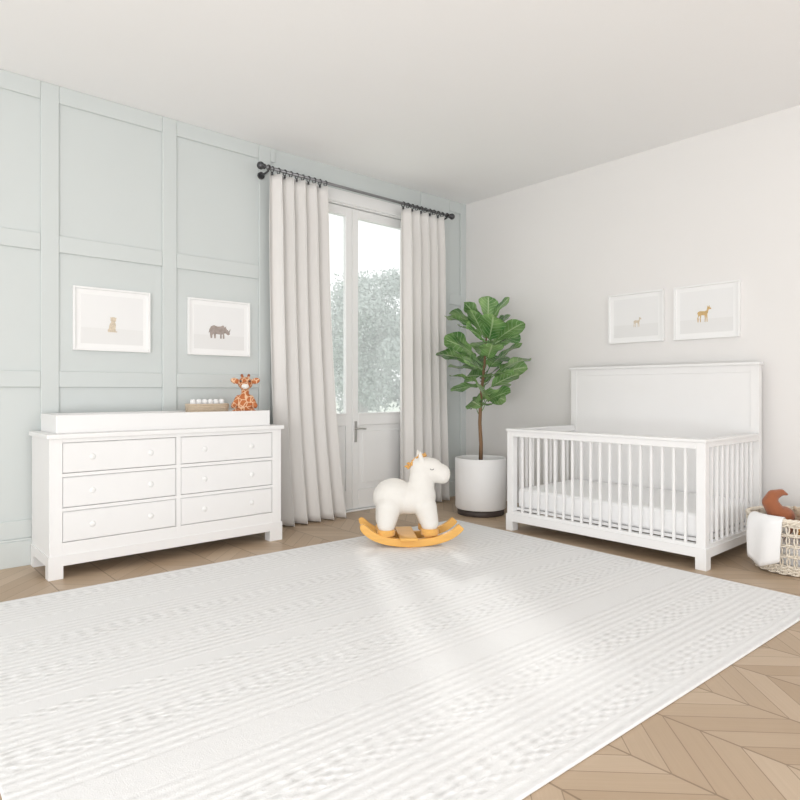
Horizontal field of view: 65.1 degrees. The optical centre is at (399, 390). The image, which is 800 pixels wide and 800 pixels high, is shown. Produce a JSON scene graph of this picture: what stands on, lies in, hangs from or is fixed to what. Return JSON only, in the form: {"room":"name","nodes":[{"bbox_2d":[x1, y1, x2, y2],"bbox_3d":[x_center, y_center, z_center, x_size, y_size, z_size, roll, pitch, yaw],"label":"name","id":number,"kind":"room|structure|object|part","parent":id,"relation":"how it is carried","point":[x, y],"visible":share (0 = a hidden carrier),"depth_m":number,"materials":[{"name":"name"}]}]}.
{"room":"children's room","nodes":[
{"label":"children's room","id":0,"kind":"room"},
{"bbox_2d":[0,88,459,521],"bbox_3d":[-2.198,-0.465,4.503,7.700,3.230,0.150,0,0,-42],"label":"wall","id":1,"kind":"structure","parent":0,"point":[110,170],"depth_m":4.53,"materials":[{"name":"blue paint"}]},
{"bbox_2d":[72,285,150,352],"bbox_3d":[-2.063,-0.507,4.501,0.526,0.445,0.030,0,0,-42],"label":"picture","id":2,"kind":"object","parent":1,"relation":"attached to","point":[103,319],"visible":1,"depth_m":4.49,"materials":[{"name":"paper"}]},
{"bbox_2d":[81,293,142,345],"bbox_3d":[-2.063,-0.507,4.501,0.426,0.345,0.002,0,0,-42],"label":"print","id":3,"kind":"object","parent":2,"relation":"attached to","point":[107,319],"depth_m":4.49,"materials":[{"name":"paper"}]},
{"bbox_2d":[187,297,249,356],"bbox_3d":[-1.451,-0.507,5.045,0.530,0.445,0.030,0,0,-42],"label":"picture","id":4,"kind":"object","parent":1,"relation":"attached to","point":[214,327],"visible":1,"depth_m":5.03,"materials":[{"name":"paper"}]},
{"bbox_2d":[194,304,243,350],"bbox_3d":[-1.452,-0.507,5.045,0.430,0.345,0.002,0,0,-42],"label":"print","id":5,"kind":"object","parent":4,"relation":"attached to","point":[217,327],"depth_m":5.04,"materials":[{"name":"paper"}]},
{"bbox_2d":[0,479,454,569],"bbox_3d":[-2.149,1.060,4.425,7.670,0.180,0.030,0,0,-42],"label":"baseboard","id":6,"kind":"structure","parent":1,"relation":"attached to","point":[15,552],"depth_m":4.09,"materials":[{"name":"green paint"}]},
{"bbox_2d":[0,69,465,540],"bbox_3d":[-2.143,-0.555,4.441,7.700,3.050,0.016,0,0,-42],"label":"trim","id":7,"kind":"structure","parent":1,"relation":"attached to","point":[49,241],"depth_m":4.72,"materials":[{"name":"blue paint"}]},
{"bbox_2d":[276,173,414,512],"bbox_3d":[-0.477,-0.360,6.013,1.720,3.020,0.180,0,0,-42],"label":"door","id":8,"kind":"structure","parent":1,"relation":"in","point":[369,443],"depth_m":6.03,"materials":[{"name":"white paint"}]},
{"bbox_3d":[-0.379,0.390,6.020,0.107,0.200,0.060,0,0,-42],"label":"handle","id":9,"kind":"part","parent":8,"relation":"part of","materials":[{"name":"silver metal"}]},
{"bbox_2d":[257,161,454,219],"bbox_3d":[-0.330,-1.833,5.931,2.328,0.097,0.166,0,0,-42],"label":"curtain rod","id":10,"kind":"object","parent":1,"relation":"attached to","point":[260,165],"visible":0.92,"depth_m":5.66,"materials":[{"name":"metal"}]},
{"bbox_2d":[269,166,345,526],"bbox_3d":[-0.794,-0.366,5.452,0.761,3.008,0.165,0,0,-42],"label":"curtain","id":11,"kind":"object","parent":10,"relation":"hanging from","point":[302,365],"visible":0.99,"depth_m":5.40,"materials":[{"name":"fabric"}]},
{"bbox_2d":[400,201,449,501],"bbox_3d":[0.255,-0.366,6.381,0.640,3.008,0.164,0,0,-42],"label":"curtain","id":12,"kind":"object","parent":10,"relation":"hanging from","point":[423,374],"visible":0.91,"depth_m":6.35,"materials":[{"name":"fabric"}]},
{"bbox_2d":[0,0,799,204],"bbox_3d":[0.267,-2.130,1.844,7.850,0.100,7.400,0,0,-42],"label":"ceiling","id":13,"kind":"structure","parent":0,"point":[465,102],"depth_m":4.09,"materials":[{"name":"paint"}]},
{"bbox_2d":[0,496,799,799],"bbox_3d":[0.267,1.200,1.844,7.850,0.100,7.400,0,0,-42],"label":"floor","id":14,"kind":"structure","parent":0,"point":[735,735],"depth_m":2.33,"materials":[{"name":"brown wood"}]},
{"bbox_2d":[29,424,283,580],"bbox_3d":[-1.672,0.708,4.495,1.641,0.885,0.490,0,0,-42],"label":"dresser","id":15,"kind":"object","parent":14,"relation":"on","point":[96,495],"visible":1,"depth_m":4.18,"materials":[{"name":"white paint"}]},
{"bbox_3d":[-2.385,1.111,4.139,0.082,0.078,0.075,0,0,-42],"label":"leg","id":16,"kind":"part","parent":15,"relation":"part of","materials":[{"name":"white paint"}]},
{"bbox_3d":[-2.117,1.111,3.839,0.082,0.078,0.075,0,0,-42],"label":"leg","id":17,"kind":"part","parent":15,"relation":"part of","materials":[{"name":"white paint"}]},
{"bbox_3d":[-1.938,0.625,3.954,0.038,0.038,0.008,0,0,-42],"label":"knob","id":18,"kind":"part","parent":15,"relation":"part of","materials":[{"name":"white paint"}]},
{"bbox_3d":[-1.938,0.413,3.954,0.038,0.038,0.008,0,0,-42],"label":"knob","id":19,"kind":"part","parent":15,"relation":"part of","materials":[{"name":"white paint"}]},
{"bbox_3d":[-1.940,0.837,4.230,0.703,0.184,0.409,0,0,-42],"label":"drawer","id":20,"kind":"part","parent":15,"relation":"part of","materials":[{"name":"white paint"}]},
{"bbox_3d":[-1.940,0.625,4.230,0.703,0.184,0.409,0,0,-42],"label":"drawer","id":21,"kind":"part","parent":15,"relation":"part of","materials":[{"name":"white paint"}]},
{"bbox_3d":[-1.940,0.413,4.230,0.703,0.184,0.409,0,0,-42],"label":"drawer","id":22,"kind":"part","parent":15,"relation":"part of","materials":[{"name":"white paint"}]},
{"bbox_2d":[41,409,269,433],"bbox_3d":[-1.698,0.207,4.512,1.490,0.115,0.400,0,0,-42],"label":"tray","id":23,"kind":"object","parent":15,"relation":"on","point":[57,423],"visible":0.88,"depth_m":4.26,"materials":[{"name":"white paint"}]},
{"bbox_3d":[-1.698,0.225,4.512,1.444,0.049,0.354,0,0,-42],"label":"changing pad","id":24,"kind":"object","parent":23,"relation":"in","visible":0},
{"bbox_2d":[185,403,228,411],"bbox_3d":[-1.464,0.147,4.761,0.329,0.105,0.181,0,0,-42],"label":"rope basket","id":25,"kind":"object","parent":24,"relation":"on","point":[224,406],"visible":0.57,"depth_m":4.67,"materials":[{"name":"beige wood"}]},
{"bbox_2d":[231,374,259,410],"bbox_3d":[-1.203,0.033,4.870,0.222,0.332,0.191,0,0,-12],"label":"plush","id":26,"kind":"object","parent":24,"relation":"on","point":[244,401],"visible":0.84,"depth_m":4.86},
{"bbox_3d":[-1.384,0.837,4.725,0.711,0.184,0.409,0,0,-42],"label":"drawer","id":27,"kind":"part","parent":15,"relation":"part of","materials":[{"name":"white paint"}]},
{"bbox_3d":[-1.384,0.625,4.725,0.711,0.184,0.409,0,0,-42],"label":"drawer","id":28,"kind":"part","parent":15,"relation":"part of","materials":[{"name":"white paint"}]},
{"bbox_3d":[-1.384,0.413,4.725,0.711,0.184,0.409,0,0,-42],"label":"drawer","id":29,"kind":"part","parent":15,"relation":"part of","materials":[{"name":"white paint"}]},
{"bbox_3d":[-0.978,1.111,4.852,0.107,0.078,0.075,0,0,-42],"label":"leg","id":30,"kind":"part","parent":15,"relation":"part of","materials":[{"name":"white paint"}]},
{"bbox_2d":[0,519,799,799],"bbox_3d":[-0.019,1.143,3.302,3.660,0.012,2.840,0,0,-40],"label":"rug","id":31,"kind":"object","parent":14,"relation":"on","point":[483,662],"visible":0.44,"depth_m":2.59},
{"bbox_2d":[359,450,463,546],"bbox_3d":[0.075,0.793,4.702,0.762,0.688,0.410,0,0,-6],"label":"rocking horse","id":32,"kind":"object","parent":31,"relation":"on","point":[392,497],"visible":1,"depth_m":4.59},
{"bbox_2d":[436,296,530,517],"bbox_3d":[0.775,0.118,5.867,0.870,2.064,0.912,0,0,-42],"label":"fiddle leaf fig","id":33,"kind":"object","parent":14,"relation":"on","point":[480,480],"visible":1,"depth_m":5.78,"materials":[{"name":"green plant"}]},
{"bbox_2d":[455,455,506,511],"bbox_3d":[0.760,0.860,5.902,0.480,0.470,0.480,0,0,-42],"label":"pot","id":34,"kind":"object","parent":33,"relation":"attached to","point":[480,480],"depth_m":5.70,"materials":[{"name":"white ceramic"}]},
{"bbox_2d":[506,362,763,570],"bbox_3d":[1.790,0.467,4.931,1.010,1.366,1.620,0,0,-42],"label":"crib","id":35,"kind":"object","parent":14,"relation":"on","point":[691,428],"visible":0.88,"depth_m":4.87,"materials":[{"name":"white paint"}]},
{"bbox_3d":[0.928,1.111,5.198,0.069,0.078,0.069,0,0,-42],"label":"leg","id":36,"kind":"part","parent":35,"relation":"part of","materials":[{"name":"white paint"}]},
{"bbox_3d":[1.274,0.693,5.512,0.870,0.758,0.057,0,0,-42],"label":"panel","id":37,"kind":"part","parent":35,"relation":"part of","materials":[{"name":"white paint"}]},
{"bbox_3d":[1.443,0.702,4.622,0.060,0.740,1.600,0,0,-42],"label":"panel","id":38,"kind":"part","parent":35,"relation":"part of","materials":[{"name":"white paint"}]},
{"bbox_3d":[1.441,0.322,4.621,0.076,0.020,1.620,0,0,-42],"label":"rail","id":39,"kind":"part","parent":35,"relation":"part of","materials":[{"name":"white paint"}]},
{"bbox_2d":[519,479,748,536],"bbox_3d":[1.789,0.884,4.930,0.862,0.159,1.488,0,0,-42],"label":"mattress","id":40,"kind":"object","parent":35,"relation":"on","point":[691,497],"visible":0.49,"depth_m":4.65,"materials":[{"name":"white fabric"}]},
{"bbox_3d":[2.138,0.428,5.240,0.080,1.288,1.620,0,0,-42],"label":"headboard","id":41,"kind":"part","parent":35,"relation":"part of","materials":[{"name":"white paint"}]},
{"bbox_3d":[1.954,1.111,4.043,0.069,0.078,0.069,0,0,-42],"label":"leg","id":42,"kind":"part","parent":35,"relation":"part of","materials":[{"name":"white paint"}]},
{"bbox_3d":[2.307,0.693,4.350,0.870,0.758,0.057,0,0,-42],"label":"panel","id":43,"kind":"part","parent":35,"relation":"part of","materials":[{"name":"white paint"}]},
{"bbox_2d":[745,506,799,576],"bbox_3d":[2.550,0.967,4.055,0.554,0.358,0.555,0,0,3],"label":"wicker basket","id":44,"kind":"object","parent":14,"relation":"on","point":[778,568],"visible":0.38,"depth_m":3.86,"materials":[{"name":"beige wicker"}]},
{"bbox_2d":[746,511,787,565],"bbox_3d":[2.339,0.941,3.973,0.162,0.324,0.233,0,0,-22],"label":"blanket","id":45,"kind":"object","parent":44,"relation":"on","point":[763,531],"visible":0.96,"depth_m":3.93,"materials":[{"name":"white fabric"}]},
{"bbox_2d":[774,537,799,571],"bbox_3d":[2.550,1.051,4.055,0.370,0.166,0.370,0,0,-42],"label":"folded blanket","id":46,"kind":"object","parent":44,"relation":"on","point":[783,538],"visible":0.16,"depth_m":3.93,"materials":[{"name":"white fabric"}]},
{"bbox_2d":[762,489,794,537],"bbox_3d":[2.473,0.797,4.087,0.187,0.314,0.170,0,0,-42],"label":"pillow","id":47,"kind":"object","parent":46,"relation":"on","point":[772,506],"visible":0.62,"depth_m":4.05,"materials":[{"name":"orange fabric"}]},
{"bbox_2d":[792,506,799,533],"bbox_3d":[2.660,0.865,4.145,0.138,0.208,0.138,0,0,-42],"label":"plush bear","id":48,"kind":"object","parent":46,"relation":"on","point":[796,510],"visible":0.34,"depth_m":4.13},
{"bbox_2d":[466,105,799,513],"bbox_3d":[3.144,-0.465,4.402,0.150,3.230,7.400,0,0,-42],"label":"wall","id":49,"kind":"structure","parent":0,"point":[723,204],"depth_m":5.43,"materials":[{"name":"white paint"}]},
{"bbox_2d":[608,289,664,343],"bbox_3d":[2.061,-0.643,5.484,0.030,0.437,0.510,0,0,-42],"label":"picture","id":50,"kind":"object","parent":49,"relation":"attached to","point":[635,317],"visible":1,"depth_m":5.47,"materials":[{"name":"paper"}]},
{"bbox_2d":[614,296,657,337],"bbox_3d":[2.061,-0.643,5.484,0.002,0.337,0.410,0,0,-42],"label":"print","id":51,"kind":"object","parent":50,"relation":"attached to","point":[634,316],"depth_m":5.48,"materials":[{"name":"paper"}]},
{"bbox_2d":[506,486,792,535],"bbox_3d":[3.140,1.073,4.279,0.020,0.155,7.220,0,0,-42],"label":"baseboard","id":52,"kind":"structure","parent":49,"relation":"attached to","point":[506,486],"depth_m":6.44,"materials":[{"name":"white paint"}]},
{"bbox_2d":[673,280,740,340],"bbox_3d":[2.458,-0.641,5.037,0.030,0.440,0.515,0,0,-42],"label":"picture","id":53,"kind":"object","parent":49,"relation":"attached to","point":[709,310],"visible":1,"depth_m":5.03,"materials":[{"name":"paper"}]},
{"bbox_2d":[680,287,732,333],"bbox_3d":[2.458,-0.641,5.037,0.002,0.340,0.415,0,0,-42],"label":"print","id":54,"kind":"object","parent":53,"relation":"attached to","point":[703,310],"depth_m":5.03,"materials":[{"name":"paper"}]},
{"label":"outside","id":55,"kind":"structure","parent":0,"visible":0},
{"bbox_2d":[336,400,399,412],"bbox_3d":[-9.961,1.400,41.294,80.000,0.100,65.050,0,0,-42],"label":"ground","id":56,"kind":"structure","parent":55,"point":[396,409],"depth_m":48.35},
{"bbox_2d":[330,267,399,413],"bbox_3d":[-1.421,-1.287,20.152,3.706,5.299,3.852,0,0,2],"label":"tree","id":57,"kind":"object","parent":56,"relation":"on","point":[371,305],"visible":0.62,"depth_m":19.25,"materials":[{"name":"green plant"}]},
{"bbox_2d":[332,313,399,412],"bbox_3d":[-1.284,-1.004,24.524,19.814,5.221,2.692,0,0,-1],"label":"hedge","id":58,"kind":"object","parent":56,"relation":"on","point":[396,387],"visible":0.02,"depth_m":24.11,"materials":[{"name":"green plant"}]}
]}

